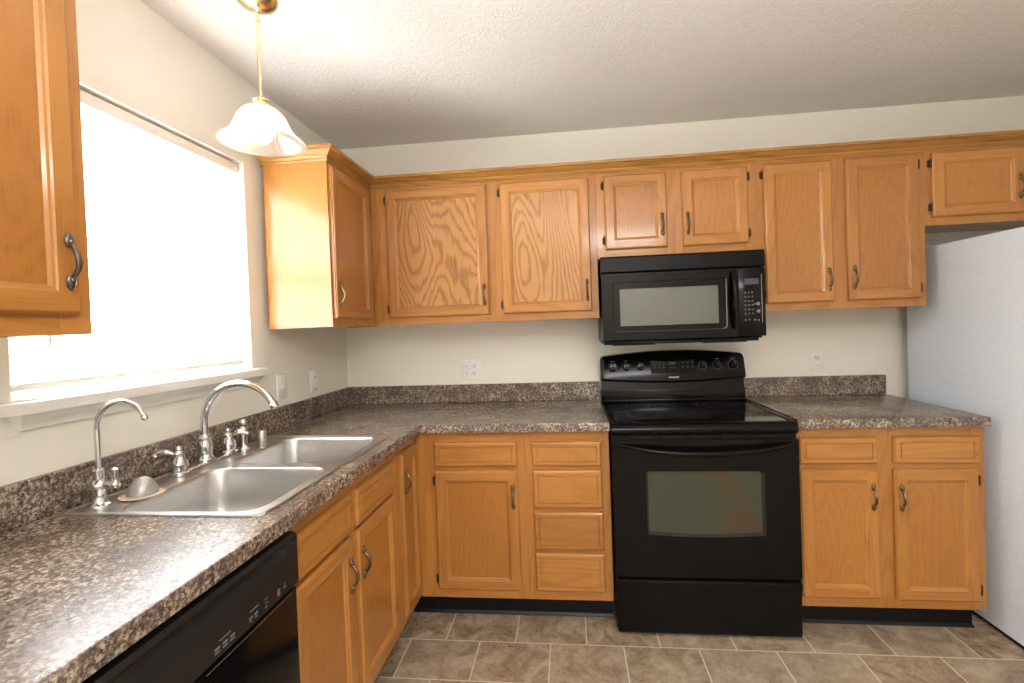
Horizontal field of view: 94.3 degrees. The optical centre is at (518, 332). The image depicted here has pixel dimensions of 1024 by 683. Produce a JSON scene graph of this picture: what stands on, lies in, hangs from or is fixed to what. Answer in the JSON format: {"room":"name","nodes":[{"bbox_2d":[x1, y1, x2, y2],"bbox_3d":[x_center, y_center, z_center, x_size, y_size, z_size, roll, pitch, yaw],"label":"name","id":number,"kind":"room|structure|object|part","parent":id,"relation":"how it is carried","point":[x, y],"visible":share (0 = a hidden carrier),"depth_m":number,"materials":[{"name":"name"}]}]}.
{"room":"kitchen","nodes":[
{"label":"kitchen","id":0,"kind":"room"},
{"bbox_2d":[0,0,347,486],"bbox_3d":[-1.370,0.175,0.371,0.150,2.432,5.000,-2,1,6],"label":"wall","id":1,"kind":"structure","parent":0,"point":[132,59],"depth_m":1.66,"materials":[{"name":"beige paint"}]},
{"bbox_2d":[0,0,91,337],"bbox_3d":[-1.098,-0.354,0.644,0.369,0.739,0.762,-2,1,6],"label":"upper cabinet","id":2,"kind":"object","parent":1,"relation":"attached to","point":[45,286],"visible":1,"depth_m":0.92,"materials":[{"name":"brown wood"}]},
{"bbox_3d":[-0.888,-0.144,0.950,0.031,0.116,0.018,-2,1,6],"label":"handle","id":3,"kind":"part","parent":2,"relation":"part of","materials":[{"name":"grey metal"}]},
{"bbox_2d":[10,358,232,398],"bbox_3d":[-1.290,-0.268,1.573,0.045,0.861,0.869,-2,1,6],"label":"window","id":4,"kind":"structure","parent":1,"relation":"in","point":[33,392],"depth_m":1.46,"materials":[{"name":"white paint"}]},
{"bbox_2d":[8,90,242,391],"bbox_3d":[-1.224,-0.278,1.566,0.061,0.831,0.853,-2,1,6],"label":"window blind","id":5,"kind":"object","parent":1,"relation":"attached to","point":[160,216],"visible":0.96,"depth_m":1.56,"materials":[{"name":"white paint"}]},
{"bbox_3d":[-1.259,-0.265,1.272,0.028,0.801,0.002,-2,1,6],"label":"ladder cord","id":6,"kind":"part","parent":5,"relation":"part of","materials":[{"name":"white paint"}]},
{"bbox_3d":[-1.213,0.129,1.573,0.028,0.018,0.853,-2,1,6],"label":"rail","id":7,"kind":"part","parent":5,"relation":"part of","materials":[{"name":"white paint"}]},
{"bbox_3d":[-1.228,-0.271,1.567,0.028,0.801,0.002,-2,1,6],"label":"ladder cord","id":8,"kind":"part","parent":5,"relation":"part of","materials":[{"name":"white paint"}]},
{"bbox_3d":[-1.197,-0.276,1.862,0.028,0.801,0.002,-2,1,6],"label":"ladder cord","id":9,"kind":"part","parent":5,"relation":"part of","materials":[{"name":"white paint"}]},
{"bbox_2d":[0,368,268,417],"bbox_3d":[-1.185,0.174,1.561,0.135,0.028,0.970,-2,1,6],"label":"trim","id":10,"kind":"structure","parent":1,"relation":"attached to","point":[12,409],"depth_m":1.35,"materials":[{"name":"white paint"}]},
{"bbox_2d":[7,375,263,431],"bbox_3d":[-1.145,0.208,1.572,0.040,0.044,0.905,-2,1,6],"label":"trim","id":11,"kind":"structure","parent":1,"relation":"attached to","point":[36,420],"depth_m":1.32,"materials":[{"name":"white paint"}]},
{"bbox_2d":[0,387,350,532],"bbox_3d":[-1.177,0.405,1.299,0.018,0.102,3.118,-2,1,6],"label":"backsplash","id":12,"kind":"structure","parent":1,"relation":"attached to","point":[22,502],"depth_m":1.41,"materials":[{"name":"stone"}]},
{"bbox_2d":[276,373,286,399],"bbox_3d":[-1.089,0.247,2.196,0.016,0.116,0.076,-2,1,6],"label":"light switch","id":13,"kind":"object","parent":1,"relation":"attached to","point":[281,379],"visible":1,"depth_m":2.19,"materials":[{"name":"white plastic"}]},
{"bbox_2d":[310,370,317,391],"bbox_3d":[-1.063,0.250,2.474,0.010,0.112,0.072,-2,1,6],"label":"wall outlet","id":14,"kind":"object","parent":1,"relation":"attached to","point":[313,373],"visible":1,"depth_m":2.46,"materials":[{"name":"white plastic"}]},
{"bbox_2d":[313,374,316,386],"bbox_3d":[-1.060,0.249,2.474,0.004,0.066,0.033,-2,1,6],"label":"receptacle","id":15,"kind":"object","parent":14,"relation":"attached to","point":[314,375],"depth_m":2.47,"materials":[{"name":"white plastic"}]},
{"bbox_2d":[263,160,384,328],"bbox_3d":[-0.894,-0.394,2.438,0.340,0.730,0.768,-2,1,6],"label":"upper cabinet","id":16,"kind":"object","parent":1,"relation":"attached to","point":[318,228],"visible":0.96,"depth_m":2.06,"materials":[{"name":"brown wood"}]},
{"bbox_3d":[-0.958,-0.385,2.061,0.291,0.730,0.004,-2,1,6],"label":"panel","id":17,"kind":"part","parent":16,"relation":"part of","materials":[{"name":"brown wood"}]},
{"bbox_3d":[-0.769,-0.168,2.079,0.031,0.116,0.018,-2,1,6],"label":"handle","id":18,"kind":"part","parent":16,"relation":"part of","materials":[{"name":"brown metal"}]},
{"bbox_3d":[-0.783,-0.395,2.240,0.019,0.654,0.375,-2,1,6],"label":"door","id":19,"kind":"part","parent":16,"relation":"part of","materials":[{"name":"brown wood"}]},
{"bbox_3d":[-0.783,-0.397,2.428,0.019,0.730,0.764,-2,1,6],"label":"frame","id":20,"kind":"part","parent":16,"relation":"part of","materials":[{"name":"brown wood"}]},
{"bbox_2d":[140,0,1023,149],"bbox_3d":[0.639,-1.163,0.208,4.270,0.100,5.150,-2,1,6],"label":"ceiling","id":21,"kind":"structure","parent":0,"point":[356,73],"depth_m":1.96,"materials":[{"name":"paint"}]},
{"bbox_2d":[216,0,306,156],"bbox_3d":[-0.841,-0.848,1.542,0.261,0.461,0.261,-2,1,6],"label":"pendant lamp","id":22,"kind":"object","parent":21,"relation":"hanging from","point":[256,128],"visible":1,"depth_m":1.54,"materials":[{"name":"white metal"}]},
{"bbox_3d":[-0.843,-0.897,1.542,0.014,0.285,0.014,-2,1,6],"label":"stem","id":23,"kind":"part","parent":22,"relation":"part of","materials":[{"name":"gold metal"}]},
{"bbox_3d":[-0.835,-0.675,1.545,0.261,0.116,0.261,-2,1,6],"label":"lamp shade","id":24,"kind":"part","parent":22,"relation":"part of","materials":[{"name":"white glass"}]},
{"bbox_3d":[-0.834,-0.656,1.545,0.062,0.075,0.062,-2,1,6],"label":"bulb","id":25,"kind":"part","parent":22,"relation":"part of","materials":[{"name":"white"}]},
{"bbox_2d":[340,96,1023,442],"bbox_3d":[0.948,0.055,2.713,4.270,2.432,0.150,-2,1,6],"label":"wall","id":26,"kind":"structure","parent":0,"point":[856,341],"depth_m":2.65,"materials":[{"name":"beige paint"}]},
{"bbox_2d":[461,359,480,379],"bbox_3d":[-0.280,0.214,2.766,0.116,0.118,0.008,-2,1,6],"label":"wall outlet","id":27,"kind":"object","parent":26,"relation":"attached to","point":[470,368],"visible":1,"depth_m":2.76,"materials":[{"name":"white plastic"}]},
{"bbox_2d":[350,381,599,403],"bbox_3d":[-0.274,0.349,2.762,1.469,0.102,0.018,-2,1,6],"label":"backsplash","id":28,"kind":"structure","parent":26,"relation":"attached to","point":[585,390],"depth_m":2.75,"materials":[{"name":"stone"}]},
{"bbox_2d":[370,174,598,325],"bbox_3d":[-0.174,-0.421,2.562,1.161,0.730,0.369,-2,1,6],"label":"upper cabinet","id":29,"kind":"object","parent":26,"relation":"attached to","point":[520,249],"visible":0.99,"depth_m":2.42,"materials":[{"name":"brown wood"}]},
{"bbox_3d":[-0.420,-0.413,2.442,0.528,0.659,0.019,-2,1,6],"label":"door","id":30,"kind":"part","parent":29,"relation":"part of","materials":[{"name":"brown wood"}]},
{"bbox_3d":[-0.176,-0.194,2.396,0.018,0.116,0.031,-2,1,6],"label":"handle","id":31,"kind":"part","parent":29,"relation":"part of","materials":[{"name":"brown metal"}]},
{"bbox_3d":[0.133,-0.432,2.383,0.446,0.659,0.019,-2,1,6],"label":"door","id":32,"kind":"part","parent":29,"relation":"part of","materials":[{"name":"brown wood"}]},
{"bbox_3d":[0.337,-0.211,2.342,0.018,0.116,0.031,-2,1,6],"label":"handle","id":33,"kind":"part","parent":29,"relation":"part of","materials":[{"name":"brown metal"}]},
{"bbox_2d":[256,129,1023,189],"bbox_3d":[0.805,-0.826,2.065,3.836,0.055,0.494,-2,1,6],"label":"crown molding","id":34,"kind":"structure","parent":29,"relation":"attached to","point":[328,152],"depth_m":2.26,"materials":[{"name":"brown wood"}]},
{"bbox_2d":[595,163,757,261],"bbox_3d":[0.776,-0.601,2.458,0.762,0.437,0.369,-2,1,6],"label":"upper cabinet","id":35,"kind":"object","parent":26,"relation":"attached to","point":[708,208],"visible":0.96,"depth_m":2.31,"materials":[{"name":"brown wood"}]},
{"bbox_3d":[0.572,-0.596,2.333,0.300,0.364,0.019,-2,1,6],"label":"door","id":36,"kind":"part","parent":35,"relation":"part of","materials":[{"name":"brown wood"}]},
{"bbox_3d":[0.698,-0.529,2.298,0.018,0.116,0.031,-2,1,6],"label":"handle","id":37,"kind":"part","parent":35,"relation":"part of","materials":[{"name":"brown metal"}]},
{"bbox_2d":[598,249,765,345],"bbox_3d":[0.793,-0.165,2.426,0.752,0.432,0.441,-2,1,6],"label":"microwave oven","id":38,"kind":"object","parent":35,"relation":"attached to","point":[702,297],"visible":1,"depth_m":2.25,"materials":[{"name":"black plastic"}]},
{"bbox_3d":[0.716,-0.132,2.277,0.628,0.320,0.040,-2,1,6],"label":"door","id":39,"kind":"part","parent":38,"relation":"part of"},
{"bbox_3d":[1.001,-0.154,2.208,0.024,0.272,0.049,-2,1,6],"label":"handle","id":40,"kind":"part","parent":38,"relation":"part of","materials":[{"name":"black plastic"}]},
{"bbox_3d":[1.091,-0.145,2.239,0.121,0.320,0.045,-2,1,6],"label":"control panel","id":41,"kind":"part","parent":38,"relation":"part of","materials":[{"name":"black plastic"}]},
{"bbox_3d":[0.817,-0.531,2.285,0.018,0.116,0.031,-2,1,6],"label":"handle","id":42,"kind":"part","parent":35,"relation":"part of","materials":[{"name":"brown metal"}]},
{"bbox_3d":[0.945,-0.609,2.293,0.306,0.364,0.019,-2,1,6],"label":"door","id":43,"kind":"part","parent":35,"relation":"part of","materials":[{"name":"brown wood"}]},
{"bbox_2d":[744,374,885,396],"bbox_3d":[1.586,0.285,2.564,0.728,0.102,0.018,-2,1,6],"label":"backsplash","id":44,"kind":"structure","parent":26,"relation":"attached to","point":[841,384],"depth_m":2.55,"materials":[{"name":"stone"}]},
{"bbox_2d":[809,350,823,371],"bbox_3d":[1.608,0.152,2.565,0.076,0.114,0.008,-2,1,6],"label":"wall outlet","id":45,"kind":"object","parent":26,"relation":"attached to","point":[816,358],"visible":1,"depth_m":2.56,"materials":[{"name":"white plastic"}]},
{"bbox_2d":[814,362,819,366],"bbox_3d":[1.609,0.172,2.563,0.033,0.028,0.002,-2,1,6],"label":"receptacle","id":46,"kind":"object","parent":45,"relation":"attached to","point":[816,364],"depth_m":2.56,"materials":[{"name":"beige plastic"}]},
{"bbox_2d":[814,355,819,359],"bbox_3d":[1.607,0.133,2.562,0.033,0.028,0.002,-2,1,6],"label":"receptacle","id":47,"kind":"object","parent":45,"relation":"attached to","point":[816,357],"depth_m":2.56,"materials":[{"name":"beige plastic"}]},
{"bbox_2d":[755,152,926,311],"bbox_3d":[1.530,-0.481,2.381,0.744,0.730,0.369,-2,1,6],"label":"upper cabinet","id":48,"kind":"object","parent":26,"relation":"attached to","point":[838,232],"visible":0.98,"depth_m":2.23,"materials":[{"name":"brown wood"}]},
{"bbox_3d":[1.326,-0.475,2.256,0.305,0.662,0.019,-2,1,6],"label":"door","id":49,"kind":"part","parent":48,"relation":"part of","materials":[{"name":"brown wood"}]},
{"bbox_3d":[1.460,-0.252,2.222,0.018,0.116,0.031,-2,1,6],"label":"handle","id":50,"kind":"part","parent":48,"relation":"part of","materials":[{"name":"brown metal"}]},
{"bbox_3d":[1.571,-0.260,2.210,0.018,0.116,0.031,-2,1,6],"label":"handle","id":51,"kind":"part","parent":48,"relation":"part of","materials":[{"name":"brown metal"}]},
{"bbox_3d":[1.697,-0.489,2.216,0.313,0.664,0.019,-2,1,6],"label":"door","id":52,"kind":"part","parent":48,"relation":"part of","materials":[{"name":"brown wood"}]},
{"bbox_2d":[923,145,1023,233],"bbox_3d":[2.326,-0.694,2.292,0.871,0.359,0.369,-2,1,6],"label":"upper cabinet","id":53,"kind":"object","parent":26,"relation":"attached to","point":[969,189],"visible":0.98,"depth_m":2.17,"materials":[{"name":"brown wood"}]},
{"bbox_3d":[2.261,-0.663,2.130,0.018,0.116,0.031,-2,1,6],"label":"handle","id":54,"kind":"part","parent":53,"relation":"part of","materials":[{"name":"brown metal"}]},
{"bbox_2d":[375,601,1023,682],"bbox_3d":[0.731,1.367,0.247,4.270,0.100,5.150,-2,1,6],"label":"floor","id":55,"kind":"structure","parent":0,"point":[432,647],"depth_m":1.91,"materials":[{"name":"tile"}]},
{"bbox_2d":[81,531,299,682],"bbox_3d":[-0.860,0.935,0.918,0.595,0.858,0.594,-2,1,6],"label":"dishwasher","id":56,"kind":"object","parent":55,"relation":"on","point":[243,628],"visible":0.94,"depth_m":0.96,"materials":[{"name":"black plastic"}]},
{"bbox_3d":[-0.586,0.935,0.889,0.030,0.604,0.594,-2,1,6],"label":"door","id":57,"kind":"part","parent":56,"relation":"part of","materials":[{"name":"black plastic"}]},
{"bbox_2d":[288,454,400,682],"bbox_3d":[-0.795,0.914,1.585,0.634,0.875,0.732,-2,1,6],"label":"base cabinet","id":58,"kind":"object","parent":55,"relation":"on","point":[348,609],"visible":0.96,"depth_m":1.48,"materials":[{"name":"brown wood"}]},
{"bbox_3d":[-0.540,0.918,1.351,0.019,0.543,0.314,-2,1,6],"label":"door","id":59,"kind":"part","parent":58,"relation":"part of","materials":[{"name":"brown wood"}]},
{"bbox_3d":[-0.509,0.756,1.479,0.031,0.116,0.018,-2,1,6],"label":"handle","id":60,"kind":"part","parent":58,"relation":"part of","materials":[{"name":"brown metal"}]},
{"bbox_3d":[-0.499,0.756,1.568,0.031,0.116,0.018,-2,1,6],"label":"handle","id":61,"kind":"part","parent":58,"relation":"part of","materials":[{"name":"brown metal"}]},
{"bbox_3d":[-0.502,0.911,1.712,0.019,0.543,0.328,-2,1,6],"label":"door","id":62,"kind":"part","parent":58,"relation":"part of","materials":[{"name":"brown wood"}]},
{"bbox_2d":[386,437,422,660],"bbox_3d":[-0.740,0.904,2.113,0.634,0.875,0.328,-2,1,6],"label":"base cabinet","id":63,"kind":"object","parent":55,"relation":"on","point":[405,458],"visible":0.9,"depth_m":2.00,"materials":[{"name":"brown wood"}]},
{"bbox_3d":[-0.488,0.839,2.055,0.019,0.762,0.268,-2,1,6],"label":"frame","id":64,"kind":"part","parent":63,"relation":"part of","materials":[{"name":"brown wood"}]},
{"bbox_3d":[-0.460,0.621,1.985,0.031,0.116,0.018,-2,1,6],"label":"handle","id":65,"kind":"part","parent":63,"relation":"part of","materials":[{"name":"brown metal"}]},
{"bbox_3d":[-0.467,0.838,2.064,0.019,0.675,0.196,-2,1,6],"label":"door","id":66,"kind":"part","parent":63,"relation":"part of","materials":[{"name":"brown wood"}]},
{"bbox_2d":[414,432,531,614],"bbox_3d":[-0.212,0.880,2.440,0.565,0.875,0.649,-2,1,6],"label":"base cabinet","id":67,"kind":"object","parent":55,"relation":"on","point":[473,497],"visible":0.93,"depth_m":2.15,"materials":[{"name":"brown wood"}]},
{"bbox_3d":[-0.197,0.547,2.144,0.381,0.112,0.020,-2,1,6],"label":"drawer","id":68,"kind":"part","parent":67,"relation":"part of","materials":[{"name":"brown wood"}]},
{"bbox_3d":[-0.184,0.893,2.150,0.381,0.543,0.019,-2,1,6],"label":"door","id":69,"kind":"part","parent":67,"relation":"part of","materials":[{"name":"brown wood"}]},
{"bbox_3d":[-0.027,0.731,2.107,0.018,0.116,0.031,-2,1,6],"label":"handle","id":70,"kind":"part","parent":67,"relation":"part of","materials":[{"name":"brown metal"}]},
{"bbox_2d":[524,431,613,617],"bbox_3d":[0.255,0.863,2.405,0.372,0.875,0.620,-2,1,6],"label":"base cabinet","id":71,"kind":"object","parent":55,"relation":"on","point":[568,494],"visible":0.88,"depth_m":2.10,"materials":[{"name":"brown wood"}]},
{"bbox_3d":[0.210,0.534,2.101,0.307,0.110,0.020,-2,1,6],"label":"drawer","id":72,"kind":"part","parent":71,"relation":"part of","materials":[{"name":"brown wood"}]},
{"bbox_3d":[0.216,0.691,2.103,0.307,0.170,0.020,-2,1,6],"label":"drawer","id":73,"kind":"part","parent":71,"relation":"part of","materials":[{"name":"brown wood"}]},
{"bbox_3d":[0.222,0.877,2.106,0.307,0.170,0.020,-2,1,6],"label":"drawer","id":74,"kind":"part","parent":71,"relation":"part of","materials":[{"name":"brown wood"}]},
{"bbox_3d":[0.229,1.062,2.109,0.307,0.171,0.020,-2,1,6],"label":"drawer","id":75,"kind":"part","parent":71,"relation":"part of","materials":[{"name":"brown wood"}]},
{"bbox_2d":[600,349,802,637],"bbox_3d":[0.811,0.691,2.280,0.756,1.184,0.705,-2,1,6],"label":"range","id":76,"kind":"object","parent":55,"relation":"on","point":[705,477],"visible":0.99,"depth_m":2.00,"materials":[{"name":"black metal"}]},
{"bbox_3d":[0.511,0.187,2.578,0.048,0.048,0.030,-2,-9,6],"label":"knob","id":77,"kind":"part","parent":76,"relation":"part of","materials":[{"name":"black plastic"}]},
{"bbox_3d":[0.582,0.185,2.571,0.040,0.040,0.030,-2,-9,6],"label":"knob","id":78,"kind":"part","parent":76,"relation":"part of","materials":[{"name":"black plastic"}]},
{"bbox_3d":[0.658,0.182,2.563,0.040,0.040,0.030,-2,-9,6],"label":"knob","id":79,"kind":"part","parent":76,"relation":"part of","materials":[{"name":"black plastic"}]},
{"bbox_3d":[0.826,0.181,2.586,0.756,0.176,0.074,-2,1,6],"label":"control panel","id":80,"kind":"part","parent":76,"relation":"part of","materials":[{"name":"black plastic"}]},
{"bbox_2d":[606,400,787,422],"bbox_3d":[0.801,0.383,2.291,0.712,0.020,0.532,-2,1,6],"label":"glass cooktop","id":81,"kind":"object","parent":76,"relation":"in","point":[618,411],"depth_m":2.24,"materials":[{"name":"black glass"}]},
{"bbox_3d":[0.802,0.396,2.295,0.756,0.050,0.626,-2,1,6],"label":"cooktop frame","id":82,"kind":"part","parent":76,"relation":"part of","materials":[{"name":"black glass"}]},
{"bbox_3d":[0.982,0.171,2.528,0.040,0.040,0.030,-2,-9,6],"label":"knob","id":83,"kind":"part","parent":76,"relation":"part of","materials":[{"name":"black plastic"}]},
{"bbox_3d":[0.769,0.482,1.958,0.703,0.051,0.065,-2,1,6],"label":"handle","id":84,"kind":"part","parent":76,"relation":"part of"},
{"bbox_3d":[0.781,0.716,1.993,0.480,0.279,0.015,-2,1,6],"label":"window trim","id":85,"kind":"part","parent":76,"relation":"part of","materials":[{"name":"grey glass"}]},
{"bbox_3d":[0.782,0.736,2.000,0.750,0.580,0.032,-2,1,6],"label":"oven door","id":86,"kind":"part","parent":76,"relation":"part of","materials":[{"name":"black metal"}]},
{"bbox_3d":[0.797,1.154,2.004,0.748,0.244,0.034,-2,1,6],"label":"storage drawer","id":87,"kind":"part","parent":76,"relation":"part of","materials":[{"name":"black metal"}]},
{"bbox_3d":[1.056,0.168,2.520,0.040,0.040,0.030,-2,-9,6],"label":"knob","id":88,"kind":"part","parent":76,"relation":"part of","materials":[{"name":"black plastic"}]},
{"bbox_3d":[1.137,0.166,2.512,0.048,0.048,0.030,-2,-9,6],"label":"knob","id":89,"kind":"part","parent":76,"relation":"part of","materials":[{"name":"black plastic"}]},
{"bbox_2d":[796,427,986,627],"bbox_3d":[1.573,0.818,2.250,0.722,0.875,0.649,-2,1,6],"label":"base cabinet","id":90,"kind":"object","parent":55,"relation":"on","point":[893,530],"visible":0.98,"depth_m":1.97,"materials":[{"name":"brown wood"}]},
{"bbox_3d":[1.329,0.491,1.982,0.308,0.111,0.020,-2,1,6],"label":"drawer","id":91,"kind":"part","parent":90,"relation":"part of","materials":[{"name":"brown wood"}]},
{"bbox_3d":[1.342,0.838,1.988,0.306,0.540,0.019,-2,1,6],"label":"door","id":92,"kind":"part","parent":90,"relation":"part of","materials":[{"name":"brown wood"}]},
{"bbox_2d":[744,374,990,428],"bbox_3d":[1.553,0.310,2.254,0.728,0.140,0.644,-2,1,6],"label":"countertop","id":93,"kind":"structure","parent":90,"relation":"on","point":[841,401],"depth_m":2.25,"materials":[{"name":"stone"}]},
{"bbox_3d":[1.462,0.677,1.948,0.018,0.116,0.031,-2,1,6],"label":"handle","id":94,"kind":"part","parent":90,"relation":"part of","materials":[{"name":"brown metal"}]},
{"bbox_3d":[1.570,0.678,1.937,0.018,0.116,0.031,-2,1,6],"label":"handle","id":95,"kind":"part","parent":90,"relation":"part of","materials":[{"name":"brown metal"}]},
{"bbox_3d":[1.703,0.477,1.942,0.320,0.112,0.020,-2,1,6],"label":"drawer","id":96,"kind":"part","parent":90,"relation":"part of","materials":[{"name":"brown wood"}]},
{"bbox_3d":[1.713,0.828,1.948,0.318,0.544,0.019,-2,1,6],"label":"door","id":97,"kind":"part","parent":90,"relation":"part of","materials":[{"name":"brown wood"}]},
{"bbox_2d":[907,227,1023,648],"bbox_3d":[2.338,0.405,2.001,0.760,1.652,0.812,-2,1,6],"label":"refrigerator","id":98,"kind":"object","parent":55,"relation":"on","point":[966,346],"visible":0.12,"depth_m":1.97,"materials":[{"name":"white metal"}]},
{"bbox_3d":[-0.944,0.941,0.180,0.634,0.875,0.882,-2,1,6],"label":"base cabinet","id":99,"kind":"object","parent":55,"relation":"on","visible":0},
{"bbox_2d":[0,381,609,682],"bbox_3d":[-0.446,0.398,1.222,1.488,0.140,3.119,-2,1,6],"label":"countertop","id":100,"kind":"structure","parent":99,"relation":"on","point":[76,592],"depth_m":1.09,"materials":[{"name":"stone"}]},
{"bbox_2d":[86,399,147,508],"bbox_3d":[-1.038,0.309,1.231,0.175,0.276,0.056,-2,1,6],"label":"filter faucet","id":101,"kind":"object","parent":100,"relation":"on","point":[98,487],"visible":1,"depth_m":1.23,"materials":[{"name":"silver metal"}]},
{"bbox_2d":[86,468,113,508],"bbox_3d":[-1.091,0.402,1.239,0.062,0.095,0.056,-2,1,6],"label":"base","id":102,"kind":"object","parent":101,"relation":"on","point":[99,486],"depth_m":1.23,"materials":[{"name":"silver metal"}]},
{"bbox_3d":[-1.054,0.376,1.240,0.024,0.053,0.023,-2,1,6],"label":"lever handle","id":103,"kind":"part","parent":101,"relation":"part of","materials":[{"name":"silver metal"}]},
{"bbox_3d":[-1.028,0.264,1.230,0.153,0.186,0.015,-2,1,6],"label":"spout","id":104,"kind":"part","parent":101,"relation":"part of","materials":[{"name":"silver metal"}]},
{"bbox_2d":[151,380,278,476],"bbox_3d":[-0.960,0.299,1.591,0.321,0.280,0.308,-2,1,6],"label":"kitchen faucet","id":105,"kind":"object","parent":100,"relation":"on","point":[179,465],"visible":1,"depth_m":1.59,"materials":[{"name":"silver metal"}]},
{"bbox_3d":[-1.082,0.399,1.485,0.101,0.089,0.059,-2,1,-3],"label":"lever handle","id":106,"kind":"part","parent":105,"relation":"part of","materials":[{"name":"silver metal"}]},
{"bbox_2d":[195,434,215,462],"bbox_3d":[-1.066,0.389,1.615,0.058,0.088,0.058,-2,1,6],"label":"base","id":107,"kind":"object","parent":105,"relation":"on","point":[204,445],"depth_m":1.60,"materials":[{"name":"silver metal"}]},
{"bbox_3d":[-1.064,0.438,1.616,0.054,0.010,0.270,-2,1,6],"label":"deck plate","id":108,"kind":"part","parent":105,"relation":"part of","materials":[{"name":"silver metal"}]},
{"bbox_3d":[-1.035,0.389,1.726,0.101,0.089,0.060,-2,1,6],"label":"lever handle","id":109,"kind":"part","parent":105,"relation":"part of","materials":[{"name":"silver metal"}]},
{"bbox_3d":[-0.941,0.253,1.599,0.283,0.190,0.029,-2,1,6],"label":"spout","id":110,"kind":"part","parent":105,"relation":"part of","materials":[{"name":"silver metal"}]},
{"bbox_2d":[64,430,389,516],"bbox_3d":[-0.833,0.495,1.569,0.542,0.246,0.827,-2,1,6],"label":"sink","id":111,"kind":"object","parent":100,"relation":"in","point":[254,482],"depth_m":1.53,"materials":[{"name":"silver metal"}]},
{"bbox_2d":[118,476,166,500],"bbox_3d":[-1.035,0.420,1.308,0.106,0.048,0.106,-2,1,-9],"label":"strainer","id":112,"kind":"object","parent":111,"relation":"on","point":[144,487],"visible":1,"depth_m":1.29,"materials":[{"name":"silver metal"}]},
{"bbox_2d":[121,467,322,511],"bbox_3d":[-0.812,0.529,1.356,0.395,0.182,0.362,-2,1,6],"label":"basin","id":113,"kind":"object","parent":111,"relation":"in","point":[213,489],"depth_m":1.52,"materials":[{"name":"silver metal"}]},
{"bbox_2d":[238,419,251,451],"bbox_3d":[-1.030,0.381,1.779,0.048,0.116,0.048,-2,1,6],"label":"sprayer","id":114,"kind":"object","parent":111,"relation":"on","point":[244,446],"visible":0.91,"depth_m":1.77,"materials":[{"name":"silver metal"}]},
{"bbox_3d":[-0.986,0.405,1.825,0.038,0.063,0.038,-2,1,6],"label":"air gap cap","id":115,"kind":"part","parent":111,"relation":"part of","materials":[{"name":"silver metal"}]},
{"bbox_2d":[234,437,375,462],"bbox_3d":[-0.769,0.521,1.763,0.395,0.182,0.358,-2,1,6],"label":"basin","id":116,"kind":"object","parent":111,"relation":"in","point":[288,449],"depth_m":1.93,"materials":[{"name":"silver metal"}]}
]}

